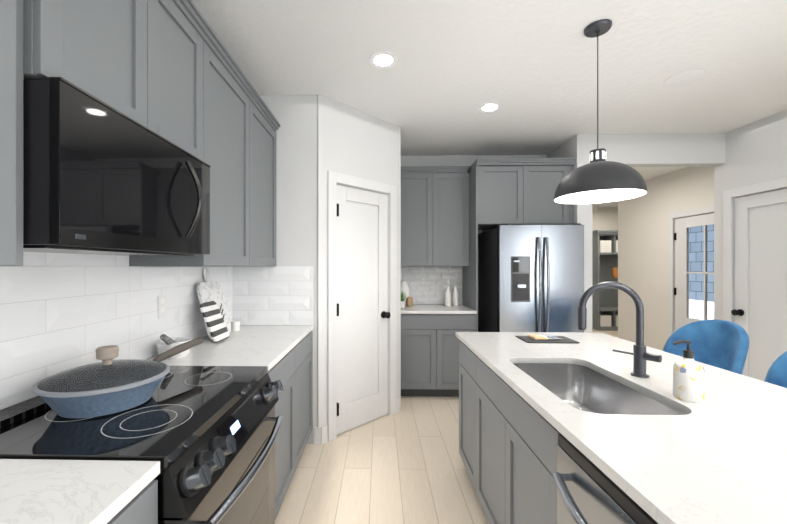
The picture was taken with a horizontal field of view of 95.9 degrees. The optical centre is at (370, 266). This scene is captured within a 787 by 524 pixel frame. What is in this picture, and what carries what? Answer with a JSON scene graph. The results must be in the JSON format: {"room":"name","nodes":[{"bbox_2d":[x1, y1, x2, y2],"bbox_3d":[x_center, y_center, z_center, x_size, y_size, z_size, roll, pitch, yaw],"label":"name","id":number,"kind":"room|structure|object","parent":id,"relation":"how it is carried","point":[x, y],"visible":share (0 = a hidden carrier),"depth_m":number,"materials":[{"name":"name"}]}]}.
{"room":"kitchen","nodes":[
{"label":"kitchen","id":0,"kind":"room"},
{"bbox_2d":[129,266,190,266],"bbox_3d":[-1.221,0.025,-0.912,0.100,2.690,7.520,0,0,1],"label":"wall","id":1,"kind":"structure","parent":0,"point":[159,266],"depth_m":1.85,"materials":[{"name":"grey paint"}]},
{"bbox_2d":[0,0,51,265],"bbox_3d":[-0.959,-0.524,0.487,0.347,1.046,0.699,0,0,1],"label":"upper cabinet","id":2,"kind":"object","parent":1,"relation":"attached to","point":[25,25],"depth_m":0.78,"materials":[{"name":"grey wood"}]},
{"bbox_2d":[52,0,163,137],"bbox_3d":[-0.945,-0.750,1.058,0.347,0.594,0.445,0,0,1],"label":"upper cabinet","id":3,"kind":"object","parent":1,"relation":"attached to","point":[111,50],"depth_m":1.09,"materials":[{"name":"grey wood"}]},
{"bbox_2d":[23,77,210,255],"bbox_3d":[-0.878,-0.246,1.215,0.448,0.404,0.746,0,0,1],"label":"microwave","id":4,"kind":"object","parent":3,"relation":"attached to","point":[100,177],"visible":0.98,"depth_m":0.97,"materials":[{"name":"black plastic"}]},
{"bbox_2d":[158,295,166,318],"bbox_3d":[-1.086,0.212,1.845,0.006,0.115,0.070,0,0,1],"label":"electrical outlet","id":5,"kind":"object","parent":1,"relation":"attached to","point":[162,306],"visible":1,"depth_m":1.84,"materials":[{"name":"white plastic"}]},
{"bbox_2d":[164,0,207,163],"bbox_3d":[-0.937,-0.750,1.384,0.347,0.594,0.444,0,0,1],"label":"upper cabinet","id":6,"kind":"object","parent":1,"relation":"attached to","point":[171,71],"depth_m":1.47,"materials":[{"name":"grey wood"}]},
{"bbox_2d":[129,36,255,265],"bbox_3d":[-0.924,-0.524,1.889,0.347,1.046,0.684,0,0,1],"label":"upper cabinet","id":7,"kind":"object","parent":1,"relation":"attached to","point":[231,108],"depth_m":1.89,"materials":[{"name":"grey wood"}]},
{"bbox_2d":[256,100,277,265],"bbox_3d":[-0.910,-0.523,2.424,0.347,1.046,0.626,0,0,1],"label":"upper cabinet","id":8,"kind":"object","parent":1,"relation":"attached to","point":[265,130],"depth_m":2.50,"materials":[{"name":"grey wood"}]},
{"bbox_2d":[260,95,316,443],"bbox_3d":[-0.732,0.025,2.786,0.690,2.690,0.100,0,0,1],"label":"wall","id":9,"kind":"structure","parent":0,"point":[295,116],"depth_m":2.73,"materials":[{"name":"grey paint"}]},
{"bbox_2d":[317,94,400,443],"bbox_3d":[-0.095,0.025,3.076,0.945,2.690,0.100,0,0,-44],"label":"wall","id":10,"kind":"structure","parent":0,"point":[351,141],"depth_m":2.90,"materials":[{"name":"grey paint"}]},
{"bbox_2d":[327,171,395,441],"bbox_3d":[-0.061,0.313,3.044,0.582,2.115,0.582,0,0,1],"label":"door","id":11,"kind":"structure","parent":10,"relation":"in","point":[359,315],"depth_m":3.02,"materials":[{"name":"white wood"}]},
{"bbox_2d":[398,126,398,396],"bbox_3d":[0.224,0.025,3.842,0.100,2.690,1.000,0,0,1],"label":"wall","id":12,"kind":"structure","parent":0,"point":[398,261],"depth_m":3.34,"materials":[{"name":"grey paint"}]},
{"bbox_2d":[275,329,617,523],"bbox_3d":[2.635,1.395,1.630,7.900,0.050,13.000,0,0,1],"label":"floor","id":13,"kind":"structure","parent":0,"point":[404,464],"depth_m":2.32,"materials":[{"name":"beige wood"}]},
{"bbox_2d":[0,366,282,523],"bbox_3d":[-0.731,0.899,1.216,0.746,0.938,0.750,0,0,1],"label":"range","id":14,"kind":"object","parent":13,"relation":"on","point":[205,436],"visible":0.75,"depth_m":1.03,"materials":[{"name":"black"}]},
{"bbox_2d":[32,337,202,417],"bbox_3d":[-0.855,0.355,1.294,0.354,0.183,0.634,0,0,1],"label":"frying pan","id":15,"kind":"object","parent":14,"relation":"on","point":[107,385],"visible":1,"depth_m":1.06,"materials":[{"name":"coated metal"},{"name":"wood"},{"name":"glass"}]},
{"bbox_2d":[0,252,312,523],"bbox_3d":[-0.806,0.656,0.876,0.632,1.423,3.717,0,0,1],"label":"base cabinet","id":16,"kind":"object","parent":13,"relation":"on","point":[60,312],"depth_m":1.43,"materials":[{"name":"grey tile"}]},
{"bbox_2d":[156,334,191,358],"bbox_3d":[-0.988,0.386,1.754,0.160,0.136,0.216,0,0,1],"label":"mortar","id":17,"kind":"object","parent":16,"relation":"on","point":[165,343],"visible":0.67,"depth_m":1.72,"materials":[{"name":"white stone"}]},
{"bbox_2d":[197,268,230,339],"bbox_3d":[-1.016,0.234,2.284,0.123,0.440,0.300,0,0,1],"label":"marble board","id":18,"kind":"object","parent":16,"relation":"on","point":[208,290],"visible":0.65,"depth_m":2.30,"materials":[{"name":"grey stone"}]},
{"bbox_2d":[200,301,228,342],"bbox_3d":[-0.952,0.336,2.162,0.111,0.236,0.190,0,0,1],"label":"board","id":19,"kind":"object","parent":16,"relation":"on","point":[214,321],"visible":0.92,"depth_m":2.14,"materials":[{"name":"fabric"}]},
{"bbox_2d":[231,320,239,330],"bbox_3d":[-0.959,0.421,2.507,0.060,0.065,0.060,0,0,1],"label":"candle","id":20,"kind":"object","parent":16,"relation":"on","point":[235,325],"visible":1,"depth_m":2.48,"materials":[{"name":"white wax"}]},
{"bbox_2d":[401,266,476,396],"bbox_3d":[0.679,0.685,3.912,0.801,1.366,0.632,0,0,1],"label":"cabinet","id":21,"kind":"object","parent":13,"relation":"on","point":[431,323],"visible":0.71,"depth_m":3.63,"materials":[{"name":"grey wood"}]},
{"bbox_2d":[401,290,405,307],"bbox_3d":[0.344,0.356,3.918,0.090,0.195,0.098,0,0,1],"label":"plant pot","id":22,"kind":"object","parent":21,"relation":"on","point":[402,302],"visible":0.75,"depth_m":3.89,"materials":[{"name":"white ceramic"}]},
{"bbox_2d":[401,281,410,305],"bbox_3d":[0.383,0.312,4.123,0.164,0.285,0.164,0,0,1],"label":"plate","id":23,"kind":"object","parent":21,"relation":"on","point":[405,287],"visible":0.54,"depth_m":4.06,"materials":[{"name":"white ceramic"}]},
{"bbox_2d":[406,297,412,306],"bbox_3d":[0.440,0.401,4.007,0.080,0.106,0.080,0,0,1],"label":"vase","id":24,"kind":"object","parent":21,"relation":"on","point":[409,301],"visible":1,"depth_m":3.98,"materials":[{"name":"beige ceramic"}]},
{"bbox_2d":[445,284,450,305],"bbox_3d":[0.881,0.329,4.036,0.070,0.250,0.070,0,0,1],"label":"oil bottle","id":25,"kind":"object","parent":21,"relation":"on","point":[448,298],"visible":1,"depth_m":4.01,"materials":[{"name":"white ceramic"}]},
{"bbox_2d":[452,284,458,305],"bbox_3d":[0.972,0.329,4.073,0.070,0.250,0.070,0,0,1],"label":"oil bottle","id":26,"kind":"object","parent":21,"relation":"on","point":[455,299],"visible":1,"depth_m":4.05,"materials":[{"name":"white ceramic"}]},
{"bbox_2d":[462,158,576,331],"bbox_3d":[1.574,0.141,3.880,0.985,2.455,0.649,0,0,1],"label":"cabinet","id":27,"kind":"object","parent":13,"relation":"on","point":[515,191],"visible":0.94,"depth_m":3.62,"materials":[{"name":"grey wood"}]},
{"bbox_2d":[478,223,583,332],"bbox_3d":[1.609,0.478,3.712,0.782,1.760,0.930,0,0,1],"label":"fridge","id":28,"kind":"object","parent":13,"relation":"on","point":[530,278],"visible":0.69,"depth_m":3.31,"materials":[{"name":"grey metal"}]},
{"bbox_2d":[456,336,662,523],"bbox_3d":[0.849,0.926,0.680,0.763,0.882,3.450,0,0,1],"label":"kitchen island","id":29,"kind":"object","parent":13,"relation":"on","point":[520,468],"depth_m":1.32,"materials":[{"name":"grey wood"}]},
{"bbox_2d":[455,332,786,523],"bbox_3d":[1.038,0.469,0.681,0.995,0.028,3.520,0,0,1],"label":"island countertop","id":30,"kind":"structure","parent":29,"relation":"on","point":[721,458],"depth_m":0.97,"materials":[{"name":"white stone"}]},
{"bbox_2d":[516,334,579,342],"bbox_3d":[1.078,0.441,2.180,0.300,0.026,0.190,0,0,1],"label":"slate board","id":31,"kind":"object","parent":30,"relation":"on","point":[532,338],"visible":1,"depth_m":2.13,"materials":[{"name":"grey stone"}]},
{"bbox_2d":[515,360,678,411],"bbox_3d":[0.844,0.585,1.426,0.389,0.228,0.694,0,0,1],"label":"sink","id":32,"kind":"object","parent":30,"relation":"in","point":[593,390],"depth_m":1.67,"materials":[{"name":"silver metal"}]},
{"bbox_2d":[577,282,661,377],"bbox_3d":[1.033,0.260,1.480,0.269,0.388,0.153,0,0,1],"label":"faucet","id":33,"kind":"object","parent":30,"relation":"on","point":[641,355],"visible":1,"depth_m":1.47,"materials":[{"name":"grey metal"}]},
{"bbox_2d":[673,340,704,402],"bbox_3d":[1.087,0.354,1.214,0.085,0.200,0.082,0,0,1],"label":"soap bottle","id":34,"kind":"object","parent":30,"relation":"on","point":[688,378],"visible":1,"depth_m":1.19,"materials":[{"name":"white plastic"}]},
{"bbox_2d":[592,230,617,330],"bbox_3d":[5.348,0.302,7.683,1.115,2.133,0.440,0,0,1],"label":"shelving unit","id":35,"kind":"object","parent":13,"relation":"on","point":[604,269],"visible":0.42,"depth_m":7.61,"materials":[{"name":"grey wood"}]},
{"bbox_2d":[663,319,748,374],"bbox_3d":[2.142,0.867,2.356,0.494,1.007,0.489,0,0,1],"label":"bar stool","id":36,"kind":"object","parent":13,"relation":"on","point":[723,344],"visible":0.4,"depth_m":2.38,"materials":[{"name":"blue fabric"}]},
{"bbox_2d":[764,351,786,387],"bbox_3d":[2.167,0.867,1.755,0.493,1.007,0.491,0,0,1],"label":"bar stool","id":37,"kind":"object","parent":13,"relation":"on","point":[776,374],"visible":0.19,"depth_m":1.95,"materials":[{"name":"blue fabric"}]},
{"bbox_2d":[401,155,546,304],"bbox_3d":[1.203,0.025,4.268,2.037,2.690,0.100,0,0,1],"label":"wall","id":38,"kind":"structure","parent":0,"point":[461,160],"depth_m":4.22,"materials":[{"name":"grey paint"}]},
{"bbox_2d":[420,277,425,285],"bbox_3d":[0.625,0.183,4.218,0.070,0.115,0.006,0,0,1],"label":"outlet","id":39,"kind":"object","parent":38,"relation":"attached to","point":[422,281],"visible":1,"depth_m":4.22,"materials":[{"name":"white plastic"}]},
{"bbox_2d":[401,166,469,265],"bbox_3d":[0.682,-0.543,4.038,0.801,1.087,0.379,0,0,1],"label":"upper cabinet","id":40,"kind":"object","parent":38,"relation":"attached to","point":[434,215],"visible":0.83,"depth_m":3.89,"materials":[{"name":"grey wood"}]},
{"bbox_2d":[193,0,786,206],"bbox_3d":[2.635,-1.370,1.630,7.900,0.100,13.000,0,0,1],"label":"ceiling","id":41,"kind":"structure","parent":0,"point":[530,66],"depth_m":2.31,"materials":[{"name":"white paint"}]},
{"bbox_2d":[369,51,397,68],"bbox_3d":[0.080,-1.315,2.266,0.186,0.008,0.186,0,0,1],"label":"recessed light","id":42,"kind":"object","parent":41,"relation":"in","point":[383,59],"visible":1,"depth_m":2.26,"materials":[{"name":"white plastic"}]},
{"bbox_2d":[478,102,501,112],"bbox_3d":[0.988,-1.315,2.943,0.186,0.008,0.186,0,0,1],"label":"recessed light","id":43,"kind":"object","parent":41,"relation":"in","point":[490,107],"visible":1,"depth_m":2.94,"materials":[{"name":"white plastic"}]},
{"bbox_2d":[554,19,646,203],"bbox_3d":[1.253,-0.850,1.956,0.432,0.938,0.432,0,0,1],"label":"pendant light","id":44,"kind":"object","parent":41,"relation":"hanging from","point":[598,178],"visible":1,"depth_m":1.89,"materials":[{"name":"black painted metal"},{"name":"chrome"}]},
{"bbox_2d":[664,69,705,86],"bbox_3d":[2.196,-1.316,2.482,0.224,0.006,0.224,0,0,1],"label":"ceiling speaker","id":45,"kind":"object","parent":41,"relation":"attached to","point":[685,77],"visible":1,"depth_m":2.46,"materials":[{"name":"white plastic"}]},
{"bbox_2d":[547,134,590,222],"bbox_3d":[2.190,0.025,5.768,0.140,2.690,4.450,0,0,1],"label":"wall","id":46,"kind":"structure","parent":0,"point":[578,146],"depth_m":3.56,"materials":[{"name":"grey paint"}]},
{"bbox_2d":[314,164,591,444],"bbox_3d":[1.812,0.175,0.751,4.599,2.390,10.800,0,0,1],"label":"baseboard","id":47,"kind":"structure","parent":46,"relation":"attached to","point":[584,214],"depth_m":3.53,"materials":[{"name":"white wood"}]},
{"bbox_2d":[592,207,617,230],"bbox_3d":[4.482,0.025,7.985,4.330,2.690,0.100,0,0,1],"label":"wall","id":48,"kind":"structure","parent":0,"point":[604,218],"depth_m":7.92,"materials":[{"name":"white paint"}]},
{"bbox_2d":[591,133,725,166],"bbox_3d":[2.860,-1.170,3.585,1.310,0.300,0.120,0,0,1],"label":"wall","id":49,"kind":"structure","parent":0,"point":[676,150],"depth_m":3.52,"materials":[{"name":"grey paint"}]},
{"bbox_2d":[618,167,713,350],"bbox_3d":[4.268,0.025,4.850,0.100,2.690,2.480,0,0,1],"label":"wall","id":50,"kind":"structure","parent":0,"point":[643,247],"depth_m":5.32,"materials":[{"name":"white paint"}]},
{"bbox_2d":[668,205,713,337],"bbox_3d":[4.224,0.313,4.481,0.166,2.115,1.060,0,0,1],"label":"door","id":51,"kind":"structure","parent":50,"relation":"in","point":[692,236],"depth_m":4.68,"materials":[{"name":"white wood"}]},
{"bbox_2d":[714,109,786,322],"bbox_3d":[3.459,0.025,-0.582,0.100,2.690,8.420,0,0,1],"label":"wall","id":52,"kind":"structure","parent":0,"point":[756,152],"depth_m":3.33,"materials":[{"name":"grey paint"}]},
{"bbox_2d":[723,177,786,380],"bbox_3d":[3.519,0.313,3.133,0.166,2.115,0.760,0,0,1],"label":"door","id":53,"kind":"structure","parent":52,"relation":"in","point":[759,312],"depth_m":3.22,"materials":[{"name":"white wood"}]}
]}

